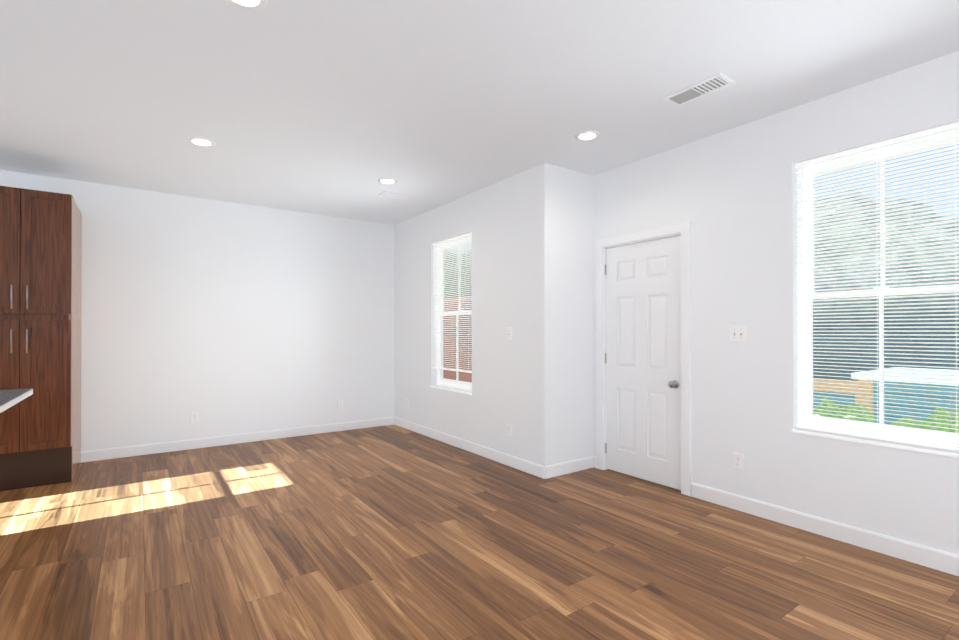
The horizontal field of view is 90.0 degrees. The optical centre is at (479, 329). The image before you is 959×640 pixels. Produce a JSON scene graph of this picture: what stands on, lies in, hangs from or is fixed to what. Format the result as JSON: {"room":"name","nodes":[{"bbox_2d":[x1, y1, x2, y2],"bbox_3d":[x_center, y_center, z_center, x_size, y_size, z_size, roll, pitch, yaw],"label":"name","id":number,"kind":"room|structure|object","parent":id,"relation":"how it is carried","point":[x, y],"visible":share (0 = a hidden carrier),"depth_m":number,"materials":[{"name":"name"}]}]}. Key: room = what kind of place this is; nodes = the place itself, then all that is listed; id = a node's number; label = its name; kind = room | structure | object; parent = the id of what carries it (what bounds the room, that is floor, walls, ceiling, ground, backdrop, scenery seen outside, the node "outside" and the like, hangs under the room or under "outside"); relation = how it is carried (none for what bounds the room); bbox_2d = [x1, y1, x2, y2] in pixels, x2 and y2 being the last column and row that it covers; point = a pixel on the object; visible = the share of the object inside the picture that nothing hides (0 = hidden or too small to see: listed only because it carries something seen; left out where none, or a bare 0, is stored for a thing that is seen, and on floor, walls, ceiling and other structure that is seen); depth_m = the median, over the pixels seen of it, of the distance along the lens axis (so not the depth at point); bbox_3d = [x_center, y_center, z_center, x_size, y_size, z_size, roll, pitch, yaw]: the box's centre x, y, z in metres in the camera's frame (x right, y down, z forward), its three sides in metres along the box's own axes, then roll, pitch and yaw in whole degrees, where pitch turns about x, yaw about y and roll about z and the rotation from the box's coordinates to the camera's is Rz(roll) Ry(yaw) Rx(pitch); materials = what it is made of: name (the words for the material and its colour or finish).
{"room":"empty living room","nodes":[
{"label":"empty living room","id":0,"kind":"room"},
{"bbox_2d":[0,170,394,450],"bbox_3d":[-4.051,-0.079,4.599,6.980,2.720,0.160,0,0,-35],"label":"wall","id":1,"kind":"structure","parent":0,"point":[222,318],"depth_m":5.34,"materials":[{"name":"white paint"}]},
{"bbox_2d":[190,412,197,422],"bbox_3d":[-3.081,0.949,5.180,0.072,0.117,0.008,0,0,-35],"label":"outlet","id":2,"kind":"object","parent":1,"relation":"attached to","point":[193,415],"depth_m":5.18,"materials":[{"name":"white plastic"}]},
{"bbox_2d":[81,417,392,462],"bbox_3d":[-2.503,1.233,5.584,3.310,0.105,0.014,0,0,-35],"label":"baseboard","id":3,"kind":"structure","parent":1,"relation":"attached to","point":[145,449],"depth_m":5.33,"materials":[{"name":"white wood"}]},
{"bbox_2d":[337,400,342,408],"bbox_3d":[-1.775,0.953,6.106,0.072,0.117,0.008,0,0,-35],"label":"outlet","id":4,"kind":"object","parent":1,"relation":"attached to","point":[339,402],"depth_m":6.10,"materials":[{"name":"white plastic"}]},
{"bbox_2d":[395,168,531,461],"bbox_3d":[-0.326,-0.075,5.518,0.160,2.720,2.970,0,0,-35],"label":"wall","id":5,"kind":"structure","parent":0,"point":[495,219],"depth_m":4.89,"materials":[{"name":"white paint"}]},
{"bbox_2d":[430,236,471,394],"bbox_3d":[-0.274,-0.176,5.426,0.162,1.718,0.868,0,0,-35],"label":"window","id":6,"kind":"structure","parent":5,"relation":"in","point":[457,384],"depth_m":5.54,"materials":[{"name":"white plastic"}]},
{"bbox_2d":[433,232,471,372],"bbox_3d":[-0.305,-0.286,5.405,0.046,1.494,0.848,0,0,-35],"label":"window blinds","id":7,"kind":"object","parent":6,"relation":"attached to","point":[468,239],"visible":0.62,"depth_m":5.38,"materials":[{"name":"white plastic"}]},
{"bbox_2d":[393,417,548,478],"bbox_3d":[-0.294,1.232,5.318,0.014,0.105,2.964,0,0,-35],"label":"baseboard","id":8,"kind":"structure","parent":5,"relation":"attached to","point":[526,466],"depth_m":4.89,"materials":[{"name":"white wood"}]},
{"bbox_2d":[507,327,511,339],"bbox_3d":[0.277,0.036,4.517,0.014,0.117,0.072,0,0,-35],"label":"light switch","id":9,"kind":"object","parent":5,"relation":"attached to","point":[509,329],"depth_m":4.51,"materials":[{"name":"white plastic"}]},
{"bbox_2d":[507,423,511,436],"bbox_3d":[0.279,0.946,4.515,0.008,0.117,0.072,0,0,-35],"label":"outlet","id":10,"kind":"object","parent":5,"relation":"attached to","point":[509,426],"depth_m":4.51,"materials":[{"name":"white plastic"}]},
{"bbox_2d":[0,425,958,639],"bbox_3d":[-1.043,1.327,1.025,7.760,0.120,9.460,0,0,-35],"label":"floor","id":11,"kind":"structure","parent":0,"point":[391,532],"depth_m":2.66,"materials":[{"name":"brown wood"}]},
{"bbox_2d":[0,186,81,490],"bbox_3d":[-3.855,0.080,4.107,0.620,2.400,0.860,0,0,-35],"label":"pantry cabinet","id":12,"kind":"object","parent":11,"relation":"on","point":[40,301],"visible":1,"depth_m":3.87,"materials":[{"name":"brown wood"}]},
{"bbox_3d":[-2.645,0.833,1.584,0.750,0.872,2.440,0,0,-35],"label":"kitchen island","id":13,"kind":"object","parent":11,"relation":"on","visible":0},
{"bbox_2d":[0,388,32,412],"bbox_3d":[-2.518,0.379,1.675,1.082,0.036,2.502,0,0,-35],"label":"island countertop","id":14,"kind":"structure","parent":13,"relation":"on","point":[9,398],"depth_m":2.67,"materials":[{"name":"stone"}]},
{"bbox_2d":[0,0,958,224],"bbox_3d":[-1.043,-1.513,1.037,7.760,0.120,9.460,0,0,-35],"label":"ceiling","id":15,"kind":"structure","parent":0,"point":[336,108],"depth_m":2.80,"materials":[{"name":"white paint"}]},
{"bbox_2d":[187,137,215,146],"bbox_3d":[-2.135,-1.440,3.683,0.189,0.004,0.189,0,0,-41],"label":"recessed light","id":16,"kind":"object","parent":15,"relation":"in","point":[198,140],"depth_m":3.67,"materials":[{"name":"white"}]},
{"bbox_2d":[226,0,267,10],"bbox_3d":[-1.023,-1.447,2.081,0.189,0.004,0.189,0,0,-41],"label":"recessed light","id":17,"kind":"object","parent":15,"relation":"in","point":[250,5],"depth_m":2.13,"materials":[{"name":"white"}]},
{"bbox_2d":[378,178,397,183],"bbox_3d":[-0.889,-1.436,4.640,0.189,0.004,0.189,0,0,-41],"label":"recessed light","id":18,"kind":"object","parent":15,"relation":"in","point":[383,180],"depth_m":4.64,"materials":[{"name":"white"}]},
{"bbox_2d":[378,191,409,199],"bbox_3d":[-0.908,-1.432,5.117,0.300,0.008,0.150,0,0,-35],"label":"ceiling vent","id":19,"kind":"object","parent":15,"relation":"in","point":[388,194],"depth_m":5.11,"materials":[{"name":"white metal"}]},
{"bbox_2d":[574,131,599,140],"bbox_3d":[0.801,-1.441,3.570,0.189,0.004,0.189,0,0,-41],"label":"recessed light","id":20,"kind":"object","parent":15,"relation":"in","point":[585,135],"depth_m":3.55,"materials":[{"name":"white"}]},
{"bbox_2d":[663,73,734,106],"bbox_3d":[1.318,-1.442,2.894,0.170,0.008,0.360,0,0,-35],"label":"ceiling vent","id":21,"kind":"object","parent":15,"relation":"in","point":[709,85],"depth_m":2.88,"materials":[{"name":"white metal"}]},
{"bbox_2d":[532,163,593,465],"bbox_3d":[0.767,-0.079,4.374,0.620,2.720,0.160,0,0,-35],"label":"column","id":22,"kind":"structure","parent":0,"point":[562,319],"depth_m":4.25,"materials":[{"name":"white paint"}]},
{"bbox_2d":[593,51,958,554],"bbox_3d":[2.916,-0.089,2.018,0.160,2.720,6.490,0,0,-35],"label":"wall","id":23,"kind":"structure","parent":0,"point":[730,195],"depth_m":3.23,"materials":[{"name":"white paint"}]},
{"bbox_2d":[596,222,690,495],"bbox_3d":[1.407,0.226,4.105,0.205,2.107,0.929,0,0,-35],"label":"door","id":24,"kind":"structure","parent":23,"relation":"attached to","point":[643,354],"depth_m":4.05,"materials":[{"name":"white wood"}]},
{"bbox_2d":[730,325,746,341],"bbox_3d":[1.830,0.026,3.398,0.014,0.117,0.118,0,0,-35],"label":"light switch","id":25,"kind":"object","parent":23,"relation":"attached to","point":[738,333],"depth_m":3.40,"materials":[{"name":"white plastic"}]},
{"bbox_2d":[733,452,743,470],"bbox_3d":[1.832,0.931,3.396,0.008,0.117,0.072,0,0,-35],"label":"outlet","id":26,"kind":"object","parent":23,"relation":"attached to","point":[738,458],"depth_m":3.39,"materials":[{"name":"white plastic"}]},
{"bbox_2d":[691,483,958,575],"bbox_3d":[3.128,1.216,1.562,0.014,0.105,5.191,0,0,-35],"label":"baseboard","id":27,"kind":"structure","parent":23,"relation":"attached to","point":[936,559],"depth_m":2.90,"materials":[{"name":"white wood"}]},
{"bbox_2d":[792,129,958,457],"bbox_3d":[2.343,-0.212,2.807,0.162,1.748,0.868,0,0,-35],"label":"window","id":28,"kind":"structure","parent":23,"relation":"in","point":[902,445],"depth_m":2.86,"materials":[{"name":"white plastic"}]},
{"bbox_2d":[795,122,958,450],"bbox_3d":[2.312,-0.226,2.785,0.046,1.716,0.848,0,0,-35],"label":"window blinds","id":29,"kind":"object","parent":28,"relation":"attached to","point":[921,134],"visible":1,"depth_m":2.77,"materials":[{"name":"white plastic"}]},
{"label":"outside","id":30,"kind":"structure","parent":0,"visible":0},
{"bbox_3d":[18.302,3.019,37.326,67.000,0.200,100.000,0,0,-35],"label":"ground","id":31,"kind":"structure","parent":30,"visible":0},
{"bbox_2d":[443,297,471,382],"bbox_3d":[1.090,1.017,15.447,6.520,3.620,9.920,0,0,-35],"label":"building","id":32,"kind":"structure","parent":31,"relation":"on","point":[449,373],"depth_m":12.32,"materials":[{"name":"red"}]},
{"bbox_2d":[444,249,471,298],"bbox_3d":[-1.300,-1.804,35.003,23.214,9.425,10.105,0,0,-35],"label":"tree","id":33,"kind":"object","parent":31,"relation":"on","point":[457,277],"depth_m":31.77,"materials":[{"name":"green plant"}]},
{"bbox_2d":[813,379,858,407],"bbox_3d":[4.304,1.784,8.645,0.180,2.030,4.290,0,0,-35],"label":"fence","id":34,"kind":"object","parent":31,"relation":"on","point":[830,391],"depth_m":7.13,"materials":[{"name":"brown wood"}]},
{"bbox_2d":[813,189,958,380],"bbox_3d":[15.381,-0.594,14.186,9.474,9.364,27.599,0,0,-35],"label":"tree","id":35,"kind":"object","parent":31,"relation":"on","point":[890,340],"depth_m":14.63,"materials":[{"name":"green plant"}]},
{"bbox_2d":[813,397,958,432],"bbox_3d":[3.271,1.656,5.360,3.566,2.257,5.475,0,0,-35],"label":"shrubs","id":36,"kind":"object","parent":31,"relation":"on","point":[899,420],"depth_m":4.35,"materials":[{"name":"green plant"}]},
{"bbox_2d":[851,367,958,424],"bbox_3d":[8.263,1.687,4.116,1.960,2.185,7.780,0,0,-35],"label":"shed","id":37,"kind":"object","parent":31,"relation":"on","point":[911,394],"depth_m":6.39,"materials":[{"name":"blue"}]}
]}

